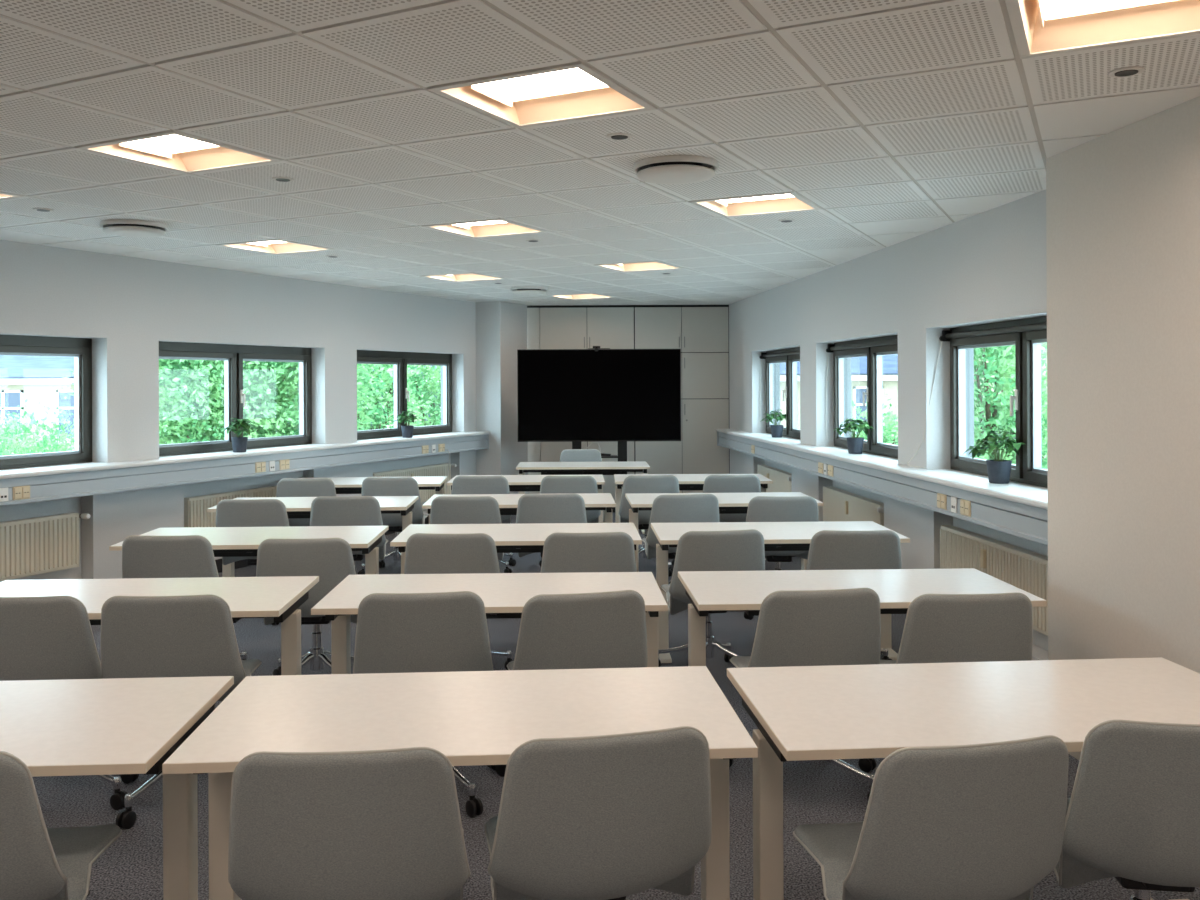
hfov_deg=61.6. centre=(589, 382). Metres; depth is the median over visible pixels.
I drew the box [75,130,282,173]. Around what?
ceiling light
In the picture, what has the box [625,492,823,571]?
table
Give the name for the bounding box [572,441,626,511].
stand
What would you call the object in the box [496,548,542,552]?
cable tray
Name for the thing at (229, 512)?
chair
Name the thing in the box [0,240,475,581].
wall
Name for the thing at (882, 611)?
cable tray
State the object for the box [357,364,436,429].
tree
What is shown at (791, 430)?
window
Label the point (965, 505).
wall socket
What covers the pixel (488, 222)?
diffuser
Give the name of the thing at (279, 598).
table
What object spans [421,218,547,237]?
ceiling light
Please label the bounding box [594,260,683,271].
ceiling light
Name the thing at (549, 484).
chair
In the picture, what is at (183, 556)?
chair
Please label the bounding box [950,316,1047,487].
window
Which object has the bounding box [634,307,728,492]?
cupboard
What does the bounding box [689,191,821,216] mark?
ceiling light
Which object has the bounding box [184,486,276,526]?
radiator
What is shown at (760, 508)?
chair
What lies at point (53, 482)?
window sill
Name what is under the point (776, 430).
potted plant
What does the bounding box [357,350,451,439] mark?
window
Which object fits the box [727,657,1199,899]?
table
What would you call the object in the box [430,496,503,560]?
chair
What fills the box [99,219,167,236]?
ceiling vent
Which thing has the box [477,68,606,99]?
diffuser
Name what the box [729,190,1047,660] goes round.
wall
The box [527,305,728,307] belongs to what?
trim
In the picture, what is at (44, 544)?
radiator
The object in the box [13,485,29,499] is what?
wall socket
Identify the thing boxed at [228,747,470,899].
chair
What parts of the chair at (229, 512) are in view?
seat, backrest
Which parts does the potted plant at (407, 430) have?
pot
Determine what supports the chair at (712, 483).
on the floor
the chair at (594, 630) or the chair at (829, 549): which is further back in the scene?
the chair at (829, 549)
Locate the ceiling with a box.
[0,0,1199,305]
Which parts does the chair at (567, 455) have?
backrest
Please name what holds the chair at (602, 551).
on the floor
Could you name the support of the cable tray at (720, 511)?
on the table at (729, 503)
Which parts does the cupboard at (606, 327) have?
door, door, door, door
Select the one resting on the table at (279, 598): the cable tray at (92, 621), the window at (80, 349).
the cable tray at (92, 621)
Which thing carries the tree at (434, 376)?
on the ground
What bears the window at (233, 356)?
in the wall at (127, 305)
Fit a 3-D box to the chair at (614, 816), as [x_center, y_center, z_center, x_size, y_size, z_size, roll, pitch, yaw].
[0.000,1.189,2.463,0.546,0.843,0.583,0,0,-6]
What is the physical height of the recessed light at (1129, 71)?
0.020 m
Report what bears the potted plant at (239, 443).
on the window sill at (53, 482)
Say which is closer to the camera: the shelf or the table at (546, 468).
the table at (546, 468)
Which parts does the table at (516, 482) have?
leg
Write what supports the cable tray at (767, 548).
on the table at (778, 536)
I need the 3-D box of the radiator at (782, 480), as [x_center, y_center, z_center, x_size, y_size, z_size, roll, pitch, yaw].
[2.003,1.194,10.809,0.125,0.515,1.472,0,0,-4]
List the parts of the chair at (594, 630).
seat, backrest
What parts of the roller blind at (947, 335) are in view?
cord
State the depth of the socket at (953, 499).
5.91 m
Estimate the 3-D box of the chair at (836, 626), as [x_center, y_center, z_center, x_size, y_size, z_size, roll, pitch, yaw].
[0.827,1.185,3.985,0.553,0.843,0.596,0,0,-8]
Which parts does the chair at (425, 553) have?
backrest, leg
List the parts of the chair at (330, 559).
leg, backrest, leg, seat, leg, leg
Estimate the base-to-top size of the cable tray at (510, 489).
0.042 m
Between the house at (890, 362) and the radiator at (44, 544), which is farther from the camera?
the house at (890, 362)
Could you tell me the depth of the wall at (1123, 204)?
3.94 m
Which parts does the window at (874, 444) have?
sash, handle, sash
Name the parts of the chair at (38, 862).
backrest, seat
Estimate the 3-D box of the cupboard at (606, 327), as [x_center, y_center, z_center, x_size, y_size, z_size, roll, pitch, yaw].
[-0.029,0.324,13.173,1.208,2.573,0.614,0,0,0]
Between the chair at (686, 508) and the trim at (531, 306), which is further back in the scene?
the trim at (531, 306)
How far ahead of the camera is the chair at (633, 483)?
8.33 m
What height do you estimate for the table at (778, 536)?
0.724 m
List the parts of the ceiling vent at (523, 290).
plate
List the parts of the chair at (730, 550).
leg, seat, backrest, leg, leg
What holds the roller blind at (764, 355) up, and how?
attached to the window at (791, 430)
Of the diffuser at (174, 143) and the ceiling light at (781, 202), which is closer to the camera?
the diffuser at (174, 143)
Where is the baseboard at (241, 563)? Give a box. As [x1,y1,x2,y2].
[215,515,428,572]
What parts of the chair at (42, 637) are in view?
backrest, leg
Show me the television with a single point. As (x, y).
(564, 395)
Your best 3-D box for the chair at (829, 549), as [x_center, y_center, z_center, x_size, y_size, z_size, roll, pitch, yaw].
[1.393,1.183,5.447,0.566,0.843,0.601,0,0,15]
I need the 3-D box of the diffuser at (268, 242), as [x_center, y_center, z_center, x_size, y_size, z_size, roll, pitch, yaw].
[-2.268,-1.050,7.290,0.436,0.055,0.264,0,0,27]
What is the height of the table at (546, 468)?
0.724 m
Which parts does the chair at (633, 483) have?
seat, backrest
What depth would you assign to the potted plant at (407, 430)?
10.93 m
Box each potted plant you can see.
[221,418,254,451]
[392,411,420,437]
[760,409,788,437]
[834,419,873,453]
[963,430,1024,483]
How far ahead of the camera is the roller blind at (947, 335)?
6.20 m
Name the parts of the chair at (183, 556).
backrest, leg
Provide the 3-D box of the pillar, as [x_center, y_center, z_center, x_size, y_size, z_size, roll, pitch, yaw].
[-1.243,0.189,12.654,0.680,2.853,0.670,0,0,25]
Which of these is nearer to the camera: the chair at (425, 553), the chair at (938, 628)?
the chair at (938, 628)
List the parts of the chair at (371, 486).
leg, backrest, seat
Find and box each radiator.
[0,512,89,581]
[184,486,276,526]
[373,463,456,501]
[757,464,791,491]
[823,486,883,525]
[940,525,1047,635]
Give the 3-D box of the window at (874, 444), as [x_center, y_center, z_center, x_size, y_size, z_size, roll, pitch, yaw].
[2.319,0.117,8.232,0.139,0.965,1.952,0,0,-4]
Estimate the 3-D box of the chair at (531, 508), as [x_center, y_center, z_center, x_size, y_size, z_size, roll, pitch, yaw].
[-0.267,1.190,7.233,0.553,0.843,0.596,0,0,0]
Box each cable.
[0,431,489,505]
[444,448,449,490]
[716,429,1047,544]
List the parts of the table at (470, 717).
leg, leg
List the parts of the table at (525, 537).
rail, leg, leg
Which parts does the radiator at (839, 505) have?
thermostat knob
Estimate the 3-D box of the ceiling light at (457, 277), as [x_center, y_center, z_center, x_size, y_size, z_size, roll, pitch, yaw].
[-1.177,-1.037,9.428,0.588,0.106,0.588,0,0,27]
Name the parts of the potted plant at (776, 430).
pot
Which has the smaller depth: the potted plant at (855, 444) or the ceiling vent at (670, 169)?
the ceiling vent at (670, 169)
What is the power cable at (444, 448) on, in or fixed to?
hanging from the window sill at (53, 482)
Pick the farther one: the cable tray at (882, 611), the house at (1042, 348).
the house at (1042, 348)
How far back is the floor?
3.87 m
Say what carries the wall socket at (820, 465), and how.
attached to the window sill at (1018, 509)
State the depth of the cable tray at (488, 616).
4.24 m
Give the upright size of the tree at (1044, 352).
8.498 m
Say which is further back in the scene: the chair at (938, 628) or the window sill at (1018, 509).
the window sill at (1018, 509)
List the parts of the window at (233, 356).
sash, handle, sash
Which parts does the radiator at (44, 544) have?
thermostat knob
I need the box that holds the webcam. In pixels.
[588,346,609,350]
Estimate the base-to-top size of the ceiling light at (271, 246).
0.106 m
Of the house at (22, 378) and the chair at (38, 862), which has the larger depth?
the house at (22, 378)
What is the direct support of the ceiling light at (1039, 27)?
attached to the grid
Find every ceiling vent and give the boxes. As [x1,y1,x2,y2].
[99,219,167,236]
[510,286,547,294]
[633,155,718,183]
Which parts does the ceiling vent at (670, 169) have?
plate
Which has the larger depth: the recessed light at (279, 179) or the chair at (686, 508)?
the chair at (686, 508)
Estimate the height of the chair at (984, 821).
0.843 m
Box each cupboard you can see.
[540,307,634,500]
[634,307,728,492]
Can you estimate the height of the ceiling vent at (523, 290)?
0.065 m
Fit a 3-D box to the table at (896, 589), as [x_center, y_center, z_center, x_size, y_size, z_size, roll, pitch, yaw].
[1.123,1.237,4.358,1.400,0.724,0.700,0,0,-2]
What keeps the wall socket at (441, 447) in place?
attached to the window sill at (53, 482)
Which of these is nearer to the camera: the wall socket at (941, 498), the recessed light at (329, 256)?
the wall socket at (941, 498)
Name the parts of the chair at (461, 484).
backrest, leg, seat, leg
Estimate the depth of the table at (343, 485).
9.06 m
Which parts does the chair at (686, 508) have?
seat, backrest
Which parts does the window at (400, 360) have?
sash, handle, sash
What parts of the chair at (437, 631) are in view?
backrest, leg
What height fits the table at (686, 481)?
0.724 m
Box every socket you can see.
[0,488,7,501]
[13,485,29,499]
[255,462,265,472]
[269,461,274,470]
[280,459,289,469]
[422,445,428,453]
[432,445,435,452]
[438,444,444,451]
[751,445,754,453]
[818,462,823,473]
[824,464,826,474]
[828,465,832,476]
[937,493,946,509]
[951,496,956,512]
[960,499,970,516]
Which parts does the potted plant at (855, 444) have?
stem, pot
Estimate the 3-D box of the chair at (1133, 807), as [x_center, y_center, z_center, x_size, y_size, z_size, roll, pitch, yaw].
[1.386,1.183,2.515,0.546,0.843,0.584,0,0,0]
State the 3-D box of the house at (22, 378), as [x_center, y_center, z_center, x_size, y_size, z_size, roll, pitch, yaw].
[-14.493,1.649,36.500,31.600,12.050,9.800,0,0,0]
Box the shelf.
[601,455,617,457]
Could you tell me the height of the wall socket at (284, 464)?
0.090 m
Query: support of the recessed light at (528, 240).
in the ceiling
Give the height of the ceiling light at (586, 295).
0.106 m
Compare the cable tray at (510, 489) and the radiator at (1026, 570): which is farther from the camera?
the cable tray at (510, 489)
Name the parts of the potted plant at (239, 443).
pot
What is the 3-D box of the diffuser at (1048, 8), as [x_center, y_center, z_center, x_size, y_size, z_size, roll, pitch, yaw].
[1.450,-1.067,2.698,0.436,0.055,0.264,0,0,27]
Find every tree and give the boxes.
[0,414,74,454]
[59,359,393,444]
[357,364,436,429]
[368,365,440,426]
[852,399,897,444]
[884,343,1046,468]
[975,347,1046,461]
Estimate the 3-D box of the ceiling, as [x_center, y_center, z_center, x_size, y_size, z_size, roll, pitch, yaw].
[-3.260,-0.988,3.210,12.628,0.020,19.420,0,0,0]
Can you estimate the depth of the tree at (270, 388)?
15.28 m
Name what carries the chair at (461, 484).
on the floor
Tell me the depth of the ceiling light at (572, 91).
3.61 m
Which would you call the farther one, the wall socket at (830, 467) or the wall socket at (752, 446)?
the wall socket at (752, 446)
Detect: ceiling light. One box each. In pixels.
[0,191,24,199]
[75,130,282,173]
[215,239,334,253]
[420,272,506,281]
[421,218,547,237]
[427,61,655,127]
[547,293,614,299]
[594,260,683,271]
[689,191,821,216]
[1005,0,1199,58]
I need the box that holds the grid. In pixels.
[0,0,1046,301]
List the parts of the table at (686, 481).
leg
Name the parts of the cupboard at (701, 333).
door, door, door, door, door, door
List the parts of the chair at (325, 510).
backrest, seat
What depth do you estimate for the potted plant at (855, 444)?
8.20 m
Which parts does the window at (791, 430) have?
sash, handle, sash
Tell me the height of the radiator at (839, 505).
0.515 m
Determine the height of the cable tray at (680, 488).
0.042 m
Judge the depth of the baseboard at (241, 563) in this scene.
8.80 m
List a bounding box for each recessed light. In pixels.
[33,208,53,211]
[272,177,293,181]
[326,255,339,257]
[526,239,540,241]
[607,133,631,139]
[778,219,794,222]
[1108,66,1144,77]
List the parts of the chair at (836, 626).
seat, backrest, leg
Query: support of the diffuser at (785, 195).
attached to the ceiling light at (781, 202)
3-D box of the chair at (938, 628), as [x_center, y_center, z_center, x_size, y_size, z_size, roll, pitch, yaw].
[1.375,1.183,3.911,0.546,0.840,0.587,0,0,-3]
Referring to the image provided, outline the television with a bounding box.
[517,349,680,441]
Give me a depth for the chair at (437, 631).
3.71 m
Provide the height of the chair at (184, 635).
0.843 m
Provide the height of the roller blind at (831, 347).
0.870 m
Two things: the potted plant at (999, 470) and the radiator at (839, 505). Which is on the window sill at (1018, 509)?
the potted plant at (999, 470)
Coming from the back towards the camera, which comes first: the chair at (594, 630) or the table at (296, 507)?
the table at (296, 507)
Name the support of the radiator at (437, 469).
attached to the wall at (127, 305)
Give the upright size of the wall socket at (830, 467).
0.090 m
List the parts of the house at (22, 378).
pane, pane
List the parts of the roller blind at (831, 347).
cord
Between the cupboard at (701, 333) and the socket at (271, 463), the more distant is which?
the cupboard at (701, 333)
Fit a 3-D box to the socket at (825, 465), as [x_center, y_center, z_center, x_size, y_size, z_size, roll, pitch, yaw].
[1.959,0.719,8.361,0.010,0.090,0.068,0,0,-4]
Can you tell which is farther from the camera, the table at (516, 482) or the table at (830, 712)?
the table at (516, 482)
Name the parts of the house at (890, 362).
pane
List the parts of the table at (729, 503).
rail, leg, leg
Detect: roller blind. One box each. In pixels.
[760,350,799,426]
[826,339,897,431]
[907,322,1046,467]
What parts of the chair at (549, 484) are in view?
backrest, seat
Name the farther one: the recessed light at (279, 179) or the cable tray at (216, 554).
the cable tray at (216, 554)
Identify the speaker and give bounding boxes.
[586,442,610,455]
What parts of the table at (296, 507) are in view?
leg, leg, rail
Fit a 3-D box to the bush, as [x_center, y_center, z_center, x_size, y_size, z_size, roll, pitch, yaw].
[-10.974,3.952,19.977,4.318,7.420,4.514,0,0,0]
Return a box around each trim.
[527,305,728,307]
[527,308,540,493]
[728,308,729,473]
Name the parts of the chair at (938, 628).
seat, backrest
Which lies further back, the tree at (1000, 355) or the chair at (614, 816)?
the tree at (1000, 355)
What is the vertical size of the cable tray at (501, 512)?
0.042 m
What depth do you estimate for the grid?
3.48 m
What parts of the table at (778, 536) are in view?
rail, leg, leg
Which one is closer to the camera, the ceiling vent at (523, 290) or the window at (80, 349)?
the window at (80, 349)
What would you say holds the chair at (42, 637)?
on the floor
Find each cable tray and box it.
[90,618,241,624]
[213,552,256,556]
[287,514,310,518]
[336,490,361,493]
[486,614,521,618]
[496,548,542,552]
[500,511,516,514]
[509,488,539,490]
[541,472,624,474]
[679,487,702,489]
[719,510,746,513]
[745,609,907,615]
[764,546,809,550]
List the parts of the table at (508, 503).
leg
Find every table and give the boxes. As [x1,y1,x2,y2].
[0,576,318,674]
[0,676,233,899]
[109,526,388,573]
[162,666,757,899]
[207,496,418,576]
[311,572,667,673]
[317,476,446,494]
[390,523,641,573]
[422,493,615,523]
[447,475,604,522]
[516,461,649,533]
[614,474,772,559]
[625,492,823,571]
[651,521,909,662]
[678,568,1046,665]
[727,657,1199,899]
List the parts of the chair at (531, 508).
seat, backrest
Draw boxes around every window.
[0,334,91,469]
[159,341,311,456]
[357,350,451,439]
[765,347,799,438]
[833,335,897,458]
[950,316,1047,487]
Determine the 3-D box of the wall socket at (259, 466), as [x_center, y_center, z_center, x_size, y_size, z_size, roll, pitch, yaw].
[-2.881,0.741,8.822,0.013,0.090,0.124,0,0,26]
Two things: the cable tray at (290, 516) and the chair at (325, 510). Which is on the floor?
the chair at (325, 510)
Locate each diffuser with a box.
[126,134,215,152]
[254,241,282,243]
[456,220,505,225]
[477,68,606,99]
[718,194,793,202]
[1040,0,1159,17]
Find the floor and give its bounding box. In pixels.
[32,512,1199,899]
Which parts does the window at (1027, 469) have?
sash, handle, sash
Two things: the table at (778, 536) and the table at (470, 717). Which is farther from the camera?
the table at (778, 536)
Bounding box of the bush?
[0,395,74,455]
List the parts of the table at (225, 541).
rail, leg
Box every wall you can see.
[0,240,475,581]
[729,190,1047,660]
[1046,96,1199,759]
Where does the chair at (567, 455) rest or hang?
on the floor
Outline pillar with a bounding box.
[475,301,527,493]
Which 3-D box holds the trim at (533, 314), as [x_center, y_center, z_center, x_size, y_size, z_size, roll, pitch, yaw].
[-0.739,0.327,13.150,0.201,2.573,0.500,0,0,0]
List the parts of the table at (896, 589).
rail, leg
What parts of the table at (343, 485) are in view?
rail, leg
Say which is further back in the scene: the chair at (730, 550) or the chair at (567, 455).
the chair at (567, 455)
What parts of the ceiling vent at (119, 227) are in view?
plate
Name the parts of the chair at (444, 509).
backrest, seat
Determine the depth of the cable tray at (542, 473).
10.79 m
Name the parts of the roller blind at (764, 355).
cord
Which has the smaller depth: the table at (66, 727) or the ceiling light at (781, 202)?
the table at (66, 727)
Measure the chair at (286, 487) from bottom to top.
0.843 m
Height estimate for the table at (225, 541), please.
0.724 m
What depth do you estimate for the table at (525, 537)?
5.96 m
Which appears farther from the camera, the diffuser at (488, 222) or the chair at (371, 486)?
the chair at (371, 486)
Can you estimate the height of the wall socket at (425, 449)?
0.090 m
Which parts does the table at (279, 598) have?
leg, rail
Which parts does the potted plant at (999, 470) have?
stem, pot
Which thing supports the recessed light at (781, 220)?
in the ceiling
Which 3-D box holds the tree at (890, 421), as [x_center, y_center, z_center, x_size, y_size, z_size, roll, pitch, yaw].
[5.002,3.800,17.400,2.462,7.584,2.874,0,0,21]
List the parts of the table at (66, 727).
rail, leg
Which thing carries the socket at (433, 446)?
attached to the window sill at (53, 482)
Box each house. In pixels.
[0,355,440,453]
[780,354,897,443]
[974,343,1046,464]
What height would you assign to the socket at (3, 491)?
0.090 m
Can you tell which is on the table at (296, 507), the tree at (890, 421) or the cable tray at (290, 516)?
the cable tray at (290, 516)
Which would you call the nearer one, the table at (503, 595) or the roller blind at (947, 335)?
the table at (503, 595)
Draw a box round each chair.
[0,595,127,809]
[0,751,121,899]
[101,594,261,828]
[122,535,246,659]
[216,499,288,624]
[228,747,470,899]
[256,538,356,675]
[276,478,336,525]
[310,496,387,574]
[353,591,495,816]
[358,477,426,574]
[404,533,512,669]
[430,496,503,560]
[452,476,515,572]
[484,726,711,899]
[495,590,647,776]
[516,494,586,556]
[539,476,600,566]
[541,532,636,572]
[560,449,603,477]
[618,475,678,576]
[642,494,719,584]
[658,529,764,666]
[703,475,760,521]
[729,588,880,799]
[744,496,818,619]
[793,735,1068,899]
[806,530,901,659]
[858,592,1032,772]
[1054,720,1199,899]
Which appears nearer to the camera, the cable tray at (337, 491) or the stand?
the cable tray at (337, 491)
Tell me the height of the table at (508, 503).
0.724 m
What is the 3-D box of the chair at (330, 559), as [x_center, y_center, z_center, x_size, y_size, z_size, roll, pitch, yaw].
[-1.440,1.195,5.269,0.541,0.843,0.580,0,0,-8]
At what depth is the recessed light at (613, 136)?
4.04 m
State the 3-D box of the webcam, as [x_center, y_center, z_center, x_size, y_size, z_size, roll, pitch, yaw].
[0.111,-0.402,11.898,0.260,0.066,0.044,0,0,0]
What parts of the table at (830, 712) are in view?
rail, leg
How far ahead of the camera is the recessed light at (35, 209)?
5.67 m
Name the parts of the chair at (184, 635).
leg, backrest, seat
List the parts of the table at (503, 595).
rail, leg, leg, rail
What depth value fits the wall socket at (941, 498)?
6.08 m
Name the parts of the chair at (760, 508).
backrest, seat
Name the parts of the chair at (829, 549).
backrest, leg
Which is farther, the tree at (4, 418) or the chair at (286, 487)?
the tree at (4, 418)
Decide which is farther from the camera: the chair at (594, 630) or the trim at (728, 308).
the trim at (728, 308)
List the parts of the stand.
post, post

